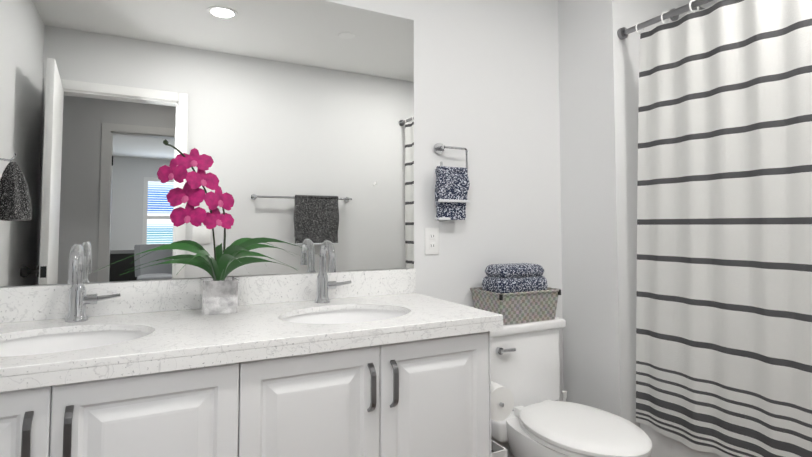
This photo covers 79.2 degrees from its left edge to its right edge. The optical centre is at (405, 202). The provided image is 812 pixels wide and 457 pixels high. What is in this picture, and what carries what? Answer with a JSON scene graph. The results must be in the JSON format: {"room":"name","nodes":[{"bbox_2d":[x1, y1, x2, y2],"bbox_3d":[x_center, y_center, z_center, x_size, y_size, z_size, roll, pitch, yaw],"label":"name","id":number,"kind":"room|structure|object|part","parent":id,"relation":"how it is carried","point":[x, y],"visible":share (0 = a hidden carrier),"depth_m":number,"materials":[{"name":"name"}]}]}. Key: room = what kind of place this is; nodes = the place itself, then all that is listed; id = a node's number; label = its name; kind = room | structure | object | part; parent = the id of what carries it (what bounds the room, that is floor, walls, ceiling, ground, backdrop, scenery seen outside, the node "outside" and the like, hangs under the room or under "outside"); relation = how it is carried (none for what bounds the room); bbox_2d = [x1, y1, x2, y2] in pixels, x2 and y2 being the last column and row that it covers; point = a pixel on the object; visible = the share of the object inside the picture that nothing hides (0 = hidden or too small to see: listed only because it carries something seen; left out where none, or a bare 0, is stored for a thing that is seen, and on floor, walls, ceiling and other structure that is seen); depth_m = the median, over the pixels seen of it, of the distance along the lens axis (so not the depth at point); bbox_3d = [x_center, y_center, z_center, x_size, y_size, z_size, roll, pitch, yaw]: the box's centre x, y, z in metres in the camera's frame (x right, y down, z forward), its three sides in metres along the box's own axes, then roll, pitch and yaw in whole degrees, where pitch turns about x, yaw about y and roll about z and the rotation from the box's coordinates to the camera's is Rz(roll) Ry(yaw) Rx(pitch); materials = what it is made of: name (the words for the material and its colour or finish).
{"room":"bathroom","nodes":[
{"label":"bathroom","id":0,"kind":"room"},
{"bbox_2d":[0,0,563,456],"bbox_3d":[-0.362,0.060,1.917,2.527,2.420,0.105,1,-3,-28],"label":"wall","id":1,"kind":"structure","parent":0,"point":[294,119],"depth_m":1.83,"materials":[{"name":"white paint"}]},
{"bbox_2d":[425,228,438,254],"bbox_3d":[0.112,0.166,2.103,0.070,0.115,0.007,1,-3,-28],"label":"outlet","id":2,"kind":"object","parent":1,"relation":"attached to","point":[431,241],"visible":1,"depth_m":2.10,"materials":[{"name":"white plastic"}]},
{"bbox_2d":[434,143,469,219],"bbox_3d":[0.193,-0.091,2.119,0.164,0.336,0.077,1,-3,-28],"label":"towel ring","id":3,"kind":"object","parent":1,"relation":"attached to","point":[452,185],"visible":0.94,"depth_m":2.10,"materials":[{"name":"blue fabric"}]},
{"bbox_2d":[435,169,465,219],"bbox_3d":[0.193,-0.032,2.109,0.158,0.215,0.025,1,-3,-28],"label":"towel","id":4,"kind":"object","parent":3,"relation":"on","point":[450,183],"depth_m":2.09,"materials":[{"name":"blue fabric"}]},
{"bbox_2d":[437,169,469,199],"bbox_3d":[0.200,-0.070,2.098,0.158,0.140,0.027,1,-3,-28],"label":"towel","id":5,"kind":"object","parent":3,"relation":"hanging from","point":[452,184],"depth_m":2.09,"materials":[{"name":"blue fabric"}]},
{"bbox_2d":[558,0,714,427],"bbox_3d":[1.225,0.091,2.567,0.889,2.420,0.430,1,-3,-28],"label":"wall","id":6,"kind":"structure","parent":0,"point":[598,83],"depth_m":2.27,"materials":[{"name":"white paint"}]},
{"bbox_2d":[670,6,704,20],"bbox_3d":[1.381,-0.864,2.290,0.092,0.189,0.285,1,-3,-28],"label":"shower head","id":7,"kind":"object","parent":6,"relation":"attached to","point":[675,18],"visible":0.21,"depth_m":2.40},
{"bbox_3d":[1.367,-0.885,2.318,0.017,0.101,0.206,1,-3,-28],"label":"arm","id":8,"kind":"part","parent":7,"relation":"part of"},
{"bbox_3d":[0.433,1.225,0.293,4.556,0.060,3.620,1,-3,-28],"label":"floor","id":9,"kind":"structure","parent":0,"visible":0},
{"bbox_2d":[0,240,502,456],"bbox_3d":[-0.530,0.683,1.411,1.584,1.126,0.590,1,-3,-28],"label":"bathroom vanity","id":10,"kind":"object","parent":9,"relation":"on","point":[331,362],"visible":1,"depth_m":1.32,"materials":[{"name":"white wood"}]},
{"bbox_3d":[-0.907,0.739,0.923,0.373,0.721,0.020,1,-3,-28],"label":"door","id":11,"kind":"part","parent":10,"relation":"part of","materials":[{"name":"white wood"}]},
{"bbox_3d":[-0.758,0.489,0.983,0.014,0.131,0.029,1,-3,-28],"label":"handle","id":12,"kind":"part","parent":10,"relation":"part of","materials":[{"name":"silver metal"}]},
{"bbox_3d":[-0.698,0.490,1.014,0.014,0.131,0.029,1,-3,-28],"label":"handle","id":13,"kind":"part","parent":10,"relation":"part of","materials":[{"name":"silver metal"}]},
{"bbox_3d":[-0.574,0.747,1.098,0.373,0.721,0.020,1,-3,-28],"label":"door","id":14,"kind":"part","parent":10,"relation":"part of","materials":[{"name":"white wood"}]},
{"bbox_3d":[-0.437,0.446,1.207,1.549,0.182,0.020,1,-3,-28],"label":"rail","id":15,"kind":"part","parent":10,"relation":"part of","materials":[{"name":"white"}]},
{"bbox_2d":[0,269,415,322],"bbox_3d":[-0.664,0.309,1.681,1.582,0.100,0.019,1,-3,-28],"label":"backsplash","id":16,"kind":"structure","parent":10,"relation":"on","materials":[{"name":"stone"}]},
{"bbox_2d":[0,293,502,376],"bbox_3d":[-0.532,0.356,1.429,1.584,0.018,0.584,1,-3,-28],"label":"countertop","id":17,"kind":"structure","parent":10,"relation":"on","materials":[{"name":"stone"}]},
{"bbox_2d":[0,330,150,356],"bbox_3d":[-0.864,0.424,1.215,0.486,0.135,0.386,1,-3,-28],"label":"sink","id":18,"kind":"object","parent":17,"relation":"in","point":[39,341],"depth_m":1.36,"materials":[{"name":"white ceramic"}]},
{"bbox_2d":[65,244,120,322],"bbox_3d":[-0.913,0.234,1.431,0.140,0.227,0.148,1,-3,-28],"label":"faucet","id":19,"kind":"object","parent":17,"relation":"on","point":[78,299],"depth_m":1.43,"materials":[{"name":"silver metal"}]},
{"bbox_2d":[94,139,324,315],"bbox_3d":[-0.541,0.077,1.499,0.684,0.545,0.426,1,-3,-28],"label":"orchid","id":20,"kind":"object","parent":17,"relation":"on","point":[218,292],"visible":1,"depth_m":1.55,"materials":[{"name":"pink plant"}]},
{"bbox_3d":[-0.720,-0.098,1.511,0.084,0.079,0.063,1,-3,-28],"label":"flower","id":21,"kind":"part","parent":20,"relation":"part of","materials":[{"name":"pink plant"}]},
{"bbox_3d":[-0.685,-0.028,1.531,0.110,0.085,0.057,1,-3,-28],"label":"flower","id":22,"kind":"part","parent":20,"relation":"part of","materials":[{"name":"pink plant"}]},
{"bbox_3d":[-0.675,0.034,1.524,0.103,0.084,0.054,1,-3,-28],"label":"flower","id":23,"kind":"part","parent":20,"relation":"part of","materials":[{"name":"pink plant"}]},
{"bbox_3d":[-0.677,0.042,1.553,0.162,0.443,0.028,1,-3,-28],"label":"stem","id":24,"kind":"part","parent":20,"relation":"part of","materials":[{"name":"grey"}]},
{"bbox_3d":[-0.669,-0.137,1.550,0.115,0.077,0.045,1,-3,-28],"label":"flower","id":25,"kind":"part","parent":20,"relation":"part of","materials":[{"name":"pink plant"}]},
{"bbox_3d":[-0.641,-0.079,1.547,0.104,0.079,0.042,1,-3,-28],"label":"flower","id":26,"kind":"part","parent":20,"relation":"part of","materials":[{"name":"pink plant"}]},
{"bbox_3d":[-0.602,0.049,1.571,0.105,0.075,0.044,1,-3,-28],"label":"flower","id":27,"kind":"part","parent":20,"relation":"part of","materials":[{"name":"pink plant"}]},
{"bbox_3d":[-0.607,0.302,1.590,0.105,0.105,0.105,1,-3,-28],"label":"pot","id":28,"kind":"part","parent":20,"relation":"part of","materials":[{"name":"white stone"}]},
{"bbox_3d":[-0.597,-0.015,1.572,0.098,0.082,0.049,1,-3,-28],"label":"flower","id":29,"kind":"part","parent":20,"relation":"part of","materials":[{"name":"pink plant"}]},
{"bbox_3d":[-0.612,0.099,1.583,0.060,0.332,0.031,1,-3,-28],"label":"stem","id":30,"kind":"part","parent":20,"relation":"part of","materials":[{"name":"grey"}]},
{"bbox_2d":[314,240,351,302],"bbox_3d":[-0.249,0.250,1.779,0.140,0.227,0.148,1,-3,-28],"label":"faucet","id":31,"kind":"object","parent":17,"relation":"on","point":[323,284],"depth_m":1.78,"materials":[{"name":"silver metal"}]},
{"bbox_2d":[282,309,406,323],"bbox_3d":[-0.190,0.441,1.569,0.486,0.135,0.386,1,-3,-28],"label":"sink","id":32,"kind":"object","parent":17,"relation":"in","point":[308,316],"depth_m":1.73,"materials":[{"name":"white ceramic"}]},
{"bbox_3d":[-0.242,0.755,1.272,0.373,0.721,0.020,1,-3,-28],"label":"door","id":33,"kind":"part","parent":10,"relation":"part of","materials":[{"name":"white wood"}]},
{"bbox_3d":[-0.093,0.505,1.332,0.014,0.131,0.029,1,-3,-28],"label":"handle","id":34,"kind":"part","parent":10,"relation":"part of","materials":[{"name":"silver metal"}]},
{"bbox_3d":[-0.033,0.507,1.364,0.014,0.131,0.029,1,-3,-28],"label":"handle","id":35,"kind":"part","parent":10,"relation":"part of","materials":[{"name":"silver metal"}]},
{"bbox_3d":[0.091,0.763,1.447,0.373,0.721,0.020,1,-3,-28],"label":"door","id":36,"kind":"part","parent":10,"relation":"part of","materials":[{"name":"white wood"}]},
{"bbox_3d":[0.134,0.784,1.774,0.004,0.760,0.559,1,-3,-28],"label":"panel","id":37,"kind":"part","parent":10,"relation":"part of","materials":[{"name":"white wood"}]},
{"bbox_2d":[491,381,513,421],"bbox_3d":[0.272,0.658,1.653,0.120,0.110,0.157,1,-3,-28],"label":"toilet paper","id":38,"kind":"object","parent":10,"relation":"attached to","point":[502,401],"visible":0.38,"depth_m":1.60,"materials":[{"name":"white paper"}]},
{"bbox_2d":[491,440,506,456],"bbox_3d":[0.233,1.052,1.740,0.120,0.419,0.250,1,-3,-28],"label":"trash bin","id":39,"kind":"object","parent":9,"relation":"on","point":[497,450],"visible":0.21,"depth_m":1.67,"materials":[{"name":"white plastic"}]},
{"bbox_2d":[562,390,566,400],"bbox_3d":[0.722,1.071,2.228,0.100,0.429,0.100,1,-3,-28],"label":"toilet brush","id":40,"kind":"object","parent":9,"relation":"on","point":[564,394],"visible":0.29,"depth_m":2.23,"materials":[{"name":"white plastic"}]},
{"bbox_2d":[490,317,651,456],"bbox_3d":[0.585,0.884,1.895,0.426,0.771,0.746,1,-3,-28],"label":"toilet","id":41,"kind":"object","parent":9,"relation":"on","point":[541,420],"visible":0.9,"depth_m":1.91,"materials":[{"name":"white ceramic"}]},
{"bbox_3d":[0.412,0.599,1.985,0.075,0.014,0.012,1,-3,-28],"label":"lever","id":42,"kind":"part","parent":41,"relation":"part of","materials":[{"name":"silver metal"}]},
{"bbox_2d":[470,263,560,324],"bbox_3d":[0.477,0.389,2.147,0.334,0.237,0.221,1,-3,-28],"label":"basket","id":43,"kind":"object","parent":41,"relation":"on","point":[514,293],"visible":0.96,"depth_m":2.07,"materials":[{"name":"beige wicker"}]},
{"bbox_3d":[0.461,0.706,2.141,0.394,0.322,0.198,1,-3,-28],"label":"tank","id":44,"kind":"part","parent":41,"relation":"part of","materials":[{"name":"white ceramic"}]},
{"bbox_3d":[0.463,0.529,2.144,0.426,0.040,0.222,1,-3,-28],"label":"tank lid","id":45,"kind":"part","parent":41,"relation":"part of","materials":[{"name":"white ceramic"}]},
{"bbox_3d":[0.620,1.059,1.821,0.380,0.414,0.585,1,-3,-28],"label":"bowl","id":46,"kind":"part","parent":41,"relation":"part of","materials":[{"name":"white ceramic"}]},
{"bbox_3d":[0.643,0.839,1.786,0.372,0.017,0.488,1,-3,-28],"label":"seat","id":47,"kind":"part","parent":41,"relation":"part of","materials":[{"name":"white plastic"}]},
{"bbox_3d":[0.644,0.814,1.786,0.376,0.027,0.494,1,-3,-28],"label":"lid","id":48,"kind":"part","parent":41,"relation":"part of","materials":[{"name":"white plastic"}]},
{"bbox_2d":[640,423,721,456],"bbox_3d":[1.685,1.073,1.650,0.678,0.369,1.533,1,-3,-28],"label":"bathtub","id":49,"kind":"object","parent":9,"relation":"on","point":[664,446],"depth_m":2.05,"materials":[{"name":"white ceramic"}]},
{"bbox_3d":[1.286,-0.004,0.554,2.456,2.420,0.115,1,-3,-28],"label":"wall","id":50,"kind":"structure","parent":0,"visible":0},
{"bbox_2d":[617,0,811,456],"bbox_3d":[1.339,0.056,1.513,0.056,1.762,1.542,1,-3,-28],"label":"shower curtain","id":51,"kind":"object","parent":50,"relation":"attached to","point":[724,291],"visible":1,"depth_m":1.81,"materials":[{"name":"white fabric"}]}
]}

